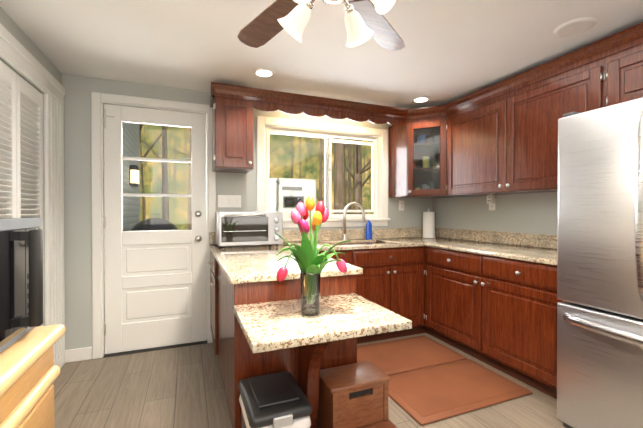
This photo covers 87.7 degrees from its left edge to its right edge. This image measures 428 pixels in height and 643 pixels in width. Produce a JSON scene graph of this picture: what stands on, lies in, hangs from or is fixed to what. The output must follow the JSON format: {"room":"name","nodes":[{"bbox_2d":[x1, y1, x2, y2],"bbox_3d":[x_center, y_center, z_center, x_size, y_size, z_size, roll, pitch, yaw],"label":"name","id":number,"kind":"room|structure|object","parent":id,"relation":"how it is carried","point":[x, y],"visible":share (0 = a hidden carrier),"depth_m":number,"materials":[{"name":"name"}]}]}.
{"room":"kitchen","nodes":[
{"label":"kitchen","id":0,"kind":"room"},
{"bbox_2d":[0,7,61,325],"bbox_3d":[-1.288,0.554,-0.246,0.750,3.270,5.890,0,0,-22],"label":"wall","id":1,"kind":"structure","parent":0,"point":[9,24],"depth_m":2.23,"materials":[{"name":"beige paint"}]},
{"bbox_2d":[0,60,43,325],"bbox_3d":[-1.769,0.168,1.940,0.060,1.974,0.764,0,0,-22],"label":"louvered closet door","id":2,"kind":"structure","parent":1,"relation":"in","point":[21,140],"depth_m":1.98,"materials":[{"name":"white paint"}]},
{"bbox_2d":[0,23,64,368],"bbox_3d":[-1.746,0.100,1.949,0.034,2.150,1.410,0,0,-22],"label":"trim","id":3,"kind":"structure","parent":1,"relation":"attached to","point":[15,53],"depth_m":2.36,"materials":[{"name":"white paint"}]},
{"bbox_2d":[65,347,91,362],"bbox_3d":[0.680,1.133,0.707,3.610,0.100,5.590,0,0,-22],"label":"baseboard","id":4,"kind":"structure","parent":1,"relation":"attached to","point":[77,354],"depth_m":2.66,"materials":[{"name":"white paint"}]},
{"bbox_2d":[62,74,432,349],"bbox_3d":[-0.389,0.531,3.373,4.210,3.270,0.160,0,0,-22],"label":"wall","id":5,"kind":"structure","parent":0,"point":[77,216],"depth_m":2.69,"materials":[{"name":"beige paint"}]},
{"bbox_2d":[91,92,215,358],"bbox_3d":[-1.435,0.093,2.942,0.954,2.152,0.178,0,0,-22],"label":"door frame","id":6,"kind":"structure","parent":5,"relation":"attached to","point":[97,167],"depth_m":2.73,"materials":[{"name":"white paint"}]},
{"bbox_2d":[103,104,206,353],"bbox_3d":[-1.413,0.125,2.877,0.802,2.056,0.106,0,0,-22],"label":"door","id":7,"kind":"structure","parent":5,"relation":"in","point":[155,289],"depth_m":2.88,"materials":[{"name":"white paint"}]},
{"bbox_2d":[218,195,240,207],"bbox_3d":[-0.850,-0.116,3.093,0.197,0.113,0.009,0,0,-22],"label":"switch plate","id":8,"kind":"object","parent":5,"relation":"attached to","point":[229,201],"visible":1,"depth_m":3.09,"materials":[{"name":"white plastic"}]},
{"bbox_2d":[210,82,253,172],"bbox_3d":[-0.783,-0.614,2.932,0.302,0.877,0.346,0,0,-22],"label":"upper cabinet","id":9,"kind":"object","parent":5,"relation":"attached to","point":[232,106],"depth_m":2.77,"materials":[{"name":"brown wood"}]},
{"bbox_2d":[257,116,389,227],"bbox_3d":[0.031,-0.400,3.503,1.500,1.070,0.200,0,0,-22],"label":"window","id":10,"kind":"structure","parent":5,"relation":"in","point":[266,126],"depth_m":3.53,"materials":[{"name":"white paint"}]},
{"bbox_2d":[399,200,403,210],"bbox_3d":[0.910,-0.096,3.797,0.072,0.115,0.009,0,0,-22],"label":"outlet","id":11,"kind":"object","parent":5,"relation":"attached to","point":[401,205],"visible":1,"depth_m":3.79,"materials":[{"name":"white plastic"}]},
{"bbox_2d":[52,333,565,427],"bbox_3d":[0.706,1.243,0.643,4.210,0.120,6.050,0,0,-22],"label":"floor","id":12,"kind":"structure","parent":0,"point":[180,387],"depth_m":2.12,"materials":[{"name":"wood"}]},
{"bbox_2d":[0,324,65,427],"bbox_3d":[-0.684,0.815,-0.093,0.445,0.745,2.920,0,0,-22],"label":"kitchen cart","id":13,"kind":"object","parent":12,"relation":"on","point":[29,373],"visible":1,"depth_m":1.09,"materials":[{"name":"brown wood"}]},
{"bbox_2d":[0,218,42,352],"bbox_3d":[-1.110,0.226,0.963,0.401,0.419,0.605,0,0,-22],"label":"microwave","id":14,"kind":"object","parent":13,"relation":"on","point":[21,277],"visible":1,"depth_m":1.13,"materials":[{"name":"grey metal"}]},
{"bbox_2d":[238,371,311,427],"bbox_3d":[-0.197,0.951,1.381,0.245,0.448,0.355,0,0,-22],"label":"trash can","id":15,"kind":"object","parent":12,"relation":"on","point":[277,400],"visible":1,"depth_m":1.31,"materials":[{"name":"grey plastic"}]},
{"bbox_2d":[232,282,399,427],"bbox_3d":[-0.044,0.747,1.479,0.626,0.863,0.345,0,0,-22],"label":"base cabinet","id":16,"kind":"object","parent":12,"relation":"on","point":[249,311],"depth_m":1.54,"materials":[{"name":"brown wood"}]},
{"bbox_2d":[244,310,411,353],"bbox_3d":[-0.023,0.429,1.401,0.615,0.032,0.478,0,0,-22],"label":"countertop","id":17,"kind":"structure","parent":16,"relation":"on","point":[269,339],"depth_m":1.21,"materials":[{"name":"beige stone"}]},
{"bbox_2d":[274,196,350,315],"bbox_3d":[-0.042,0.168,1.396,0.332,0.487,0.332,0,0,-22],"label":"tulip vase","id":18,"kind":"object","parent":17,"relation":"on","point":[311,263],"visible":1,"depth_m":1.35,"materials":[{"name":"clear glass"}]},
{"bbox_2d":[209,238,557,297],"bbox_3d":[0.505,0.292,2.602,2.517,0.031,1.927,0,0,-22],"label":"countertop","id":19,"kind":"structure","parent":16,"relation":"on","point":[251,269],"depth_m":2.67,"materials":[{"name":"beige stone"}]},
{"bbox_2d":[215,212,282,247],"bbox_3d":[-0.628,0.126,2.891,0.530,0.294,0.392,0,0,-22],"label":"toaster oven","id":20,"kind":"object","parent":19,"relation":"on","point":[245,228],"visible":1,"depth_m":2.74,"materials":[{"name":"silver metal"}]},
{"bbox_2d":[336,202,365,241],"bbox_3d":[0.312,0.073,3.462,0.315,0.395,0.056,0,0,-22],"label":"faucet","id":21,"kind":"object","parent":19,"relation":"on","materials":[{"name":"silver metal"}]},
{"bbox_2d":[365,217,371,239],"bbox_3d":[0.503,0.149,3.550,0.082,0.241,0.047,0,0,-22],"label":"dish soap","id":22,"kind":"object","parent":19,"relation":"on","point":[368,234],"visible":1,"depth_m":3.53,"materials":[{"name":"blue plastic"}]},
{"bbox_2d":[422,209,435,237],"bbox_3d":[1.211,0.103,3.774,0.150,0.329,0.150,0,0,-22],"label":"paper towel","id":23,"kind":"object","parent":19,"relation":"on","point":[428,224],"visible":1,"depth_m":3.72,"materials":[{"name":"white paper"}]},
{"bbox_2d":[318,361,396,427],"bbox_3d":[0.179,0.967,1.500,0.300,0.422,0.375,0,0,-22],"label":"step stool","id":24,"kind":"object","parent":12,"relation":"on","point":[354,395],"visible":0.88,"depth_m":1.52,"materials":[{"name":"brown wood"}]},
{"bbox_2d":[357,335,466,375],"bbox_3d":[0.592,1.160,2.743,1.040,0.018,0.535,0,0,-22],"label":"mat","id":25,"kind":"object","parent":12,"relation":"on","point":[393,357],"visible":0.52,"depth_m":2.74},
{"bbox_2d":[400,282,423,336],"bbox_3d":[0.506,0.735,3.309,0.757,0.863,0.620,0,0,-22],"label":"base cabinet","id":26,"kind":"object","parent":12,"relation":"on","point":[412,295],"depth_m":3.13,"materials":[{"name":"brown wood"}]},
{"bbox_2d":[424,278,475,357],"bbox_3d":[1.385,0.738,2.958,0.620,0.863,0.631,0,0,-22],"label":"base cabinet","id":27,"kind":"object","parent":12,"relation":"on","point":[450,306],"depth_m":2.84,"materials":[{"name":"brown wood"}]},
{"bbox_2d":[388,359,531,425],"bbox_3d":[0.866,1.163,2.261,0.890,0.018,0.535,0,0,-22],"label":"mat","id":28,"kind":"object","parent":12,"relation":"on","point":[425,396],"visible":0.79,"depth_m":2.19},
{"bbox_2d":[476,270,562,398],"bbox_3d":[1.620,0.741,2.369,0.620,0.863,0.637,0,0,-22],"label":"base cabinet","id":29,"kind":"object","parent":12,"relation":"on","point":[490,298],"depth_m":2.25,"materials":[{"name":"brown wood"}]},
{"bbox_2d":[557,98,642,427],"bbox_3d":[1.794,0.316,1.561,0.872,1.723,0.915,0,0,-22],"label":"fridge","id":30,"kind":"object","parent":12,"relation":"on","point":[600,285],"visible":1,"depth_m":1.66,"materials":[{"name":"grey metal"}]},
{"bbox_2d":[0,0,642,108],"bbox_3d":[0.706,-1.147,0.628,4.210,0.120,6.050,0,0,-22],"label":"ceiling","id":31,"kind":"structure","parent":0,"point":[452,50],"depth_m":2.16,"materials":[{"name":"paint"}]},
{"bbox_2d":[253,67,274,76],"bbox_3d":[-0.444,-1.092,2.587,0.173,0.014,0.173,0,0,-22],"label":"recessed light","id":32,"kind":"object","parent":31,"relation":"in","point":[263,72],"visible":1,"depth_m":2.57,"materials":[{"name":"white plastic"}]},
{"bbox_2d":[237,0,404,49],"bbox_3d":[-0.005,-0.877,1.168,1.251,0.425,1.306,0,0,-22],"label":"ceiling fan","id":33,"kind":"object","parent":31,"relation":"hanging from","point":[365,20],"visible":1,"depth_m":1.40,"materials":[{"name":"silver metal"}]},
{"bbox_2d":[412,96,429,101],"bbox_3d":[0.953,-1.095,3.200,0.173,0.014,0.173,0,0,-22],"label":"recessed light","id":34,"kind":"object","parent":31,"relation":"in","point":[421,99],"visible":1,"depth_m":3.18,"materials":[{"name":"white plastic"}]},
{"bbox_2d":[554,17,596,36],"bbox_3d":[1.482,-1.088,1.958,0.204,0.014,0.204,0,0,-22],"label":"disc","id":35,"kind":"object","parent":31,"relation":"attached to","point":[574,26],"visible":1,"depth_m":1.94,"materials":[{"name":"white plastic"}]},
{"bbox_2d":[432,192,557,234],"bbox_3d":[2.476,0.044,1.258,0.140,2.270,5.890,0,0,-22],"label":"wall","id":36,"kind":"structure","parent":0,"point":[534,213],"depth_m":3.07,"materials":[{"name":"beige paint"}]},
{"bbox_2d":[406,114,445,197],"bbox_3d":[1.051,-0.554,3.342,0.272,0.728,0.272,0,0,-22],"label":"upper cabinet","id":37,"kind":"object","parent":36,"relation":"attached to","point":[426,135],"depth_m":3.40,"materials":[{"name":"brown wood"}]},
{"bbox_2d":[446,82,507,197],"bbox_3d":[1.503,-0.615,3.021,0.346,0.877,0.652,0,0,-22],"label":"upper cabinet","id":38,"kind":"object","parent":36,"relation":"attached to","point":[500,138],"depth_m":2.94,"materials":[{"name":"brown wood"}]},
{"bbox_2d":[489,201,494,209],"bbox_3d":[1.624,-0.093,3.184,0.009,0.115,0.072,0,0,-22],"label":"electrical outlet plate","id":39,"kind":"object","parent":36,"relation":"attached to","point":[491,206],"visible":0.62,"depth_m":3.18,"materials":[{"name":"white plastic"}]},
{"bbox_2d":[487,195,494,203],"bbox_3d":[1.603,-0.140,3.175,0.039,0.085,0.070,0,0,-22],"label":"plug-in device","id":40,"kind":"object","parent":39,"relation":"attached to","point":[490,199],"visible":0.88,"depth_m":3.16,"materials":[{"name":"white plastic"}]},
{"bbox_2d":[502,42,597,193],"bbox_3d":[1.749,-0.611,2.407,0.346,0.877,0.671,0,0,-22],"label":"upper cabinet","id":41,"kind":"object","parent":36,"relation":"attached to","point":[534,100],"depth_m":2.39,"materials":[{"name":"brown wood"}]},
{"bbox_2d":[598,22,642,108],"bbox_3d":[2.045,-0.606,1.669,0.346,0.877,0.919,0,0,-22],"label":"upper cabinet","id":42,"kind":"object","parent":36,"relation":"attached to","point":[620,56],"depth_m":1.95,"materials":[{"name":"brown wood"}]},
{"label":"outside","id":43,"kind":"structure","parent":0,"visible":0},
{"bbox_3d":[-7.183,1.444,31.207,90.000,0.200,56.540,0,0,-22],"label":"ground","id":44,"kind":"structure","parent":43,"visible":0},
{"bbox_2d":[122,122,139,230],"bbox_3d":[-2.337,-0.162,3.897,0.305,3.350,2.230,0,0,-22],"label":"house","id":45,"kind":"structure","parent":44,"relation":"on","point":[131,167],"depth_m":4.09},
{"bbox_2d":[139,124,370,229],"bbox_3d":[-2.452,-5.915,15.696,26.229,14.811,19.397,0,0,-22],"label":"trees","id":46,"kind":"object","parent":44,"relation":"on","point":[340,198],"visible":0.02,"depth_m":11.10,"materials":[{"name":"green plant"}]},
{"bbox_2d":[270,178,316,211],"bbox_3d":[-2.336,-0.098,17.745,2.340,3.050,6.120,0,0,-22],"label":"rv","id":47,"kind":"object","parent":44,"relation":"on","point":[292,188],"depth_m":14.94,"materials":[{"name":"white metal"}]},
{"bbox_3d":[-2.477,1.367,4.115,3.800,0.290,2.740,0,0,-22],"label":"deck","id":48,"kind":"object","parent":44,"relation":"on","visible":0},
{"bbox_2d":[130,214,178,230],"bbox_3d":[-1.944,0.611,3.908,0.600,1.230,0.612,0,0,-22],"label":"grill","id":49,"kind":"object","parent":48,"relation":"on","point":[159,225],"depth_m":3.77,"materials":[{"name":"black metal"}]},
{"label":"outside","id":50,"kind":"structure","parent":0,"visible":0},
{"bbox_2d":[140,124,373,229],"bbox_3d":[-5.090,-9.299,25.914,90.000,23.350,0.200,0,0,-22],"label":"sky","id":51,"kind":"structure","parent":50,"point":[295,143],"depth_m":24.02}
]}

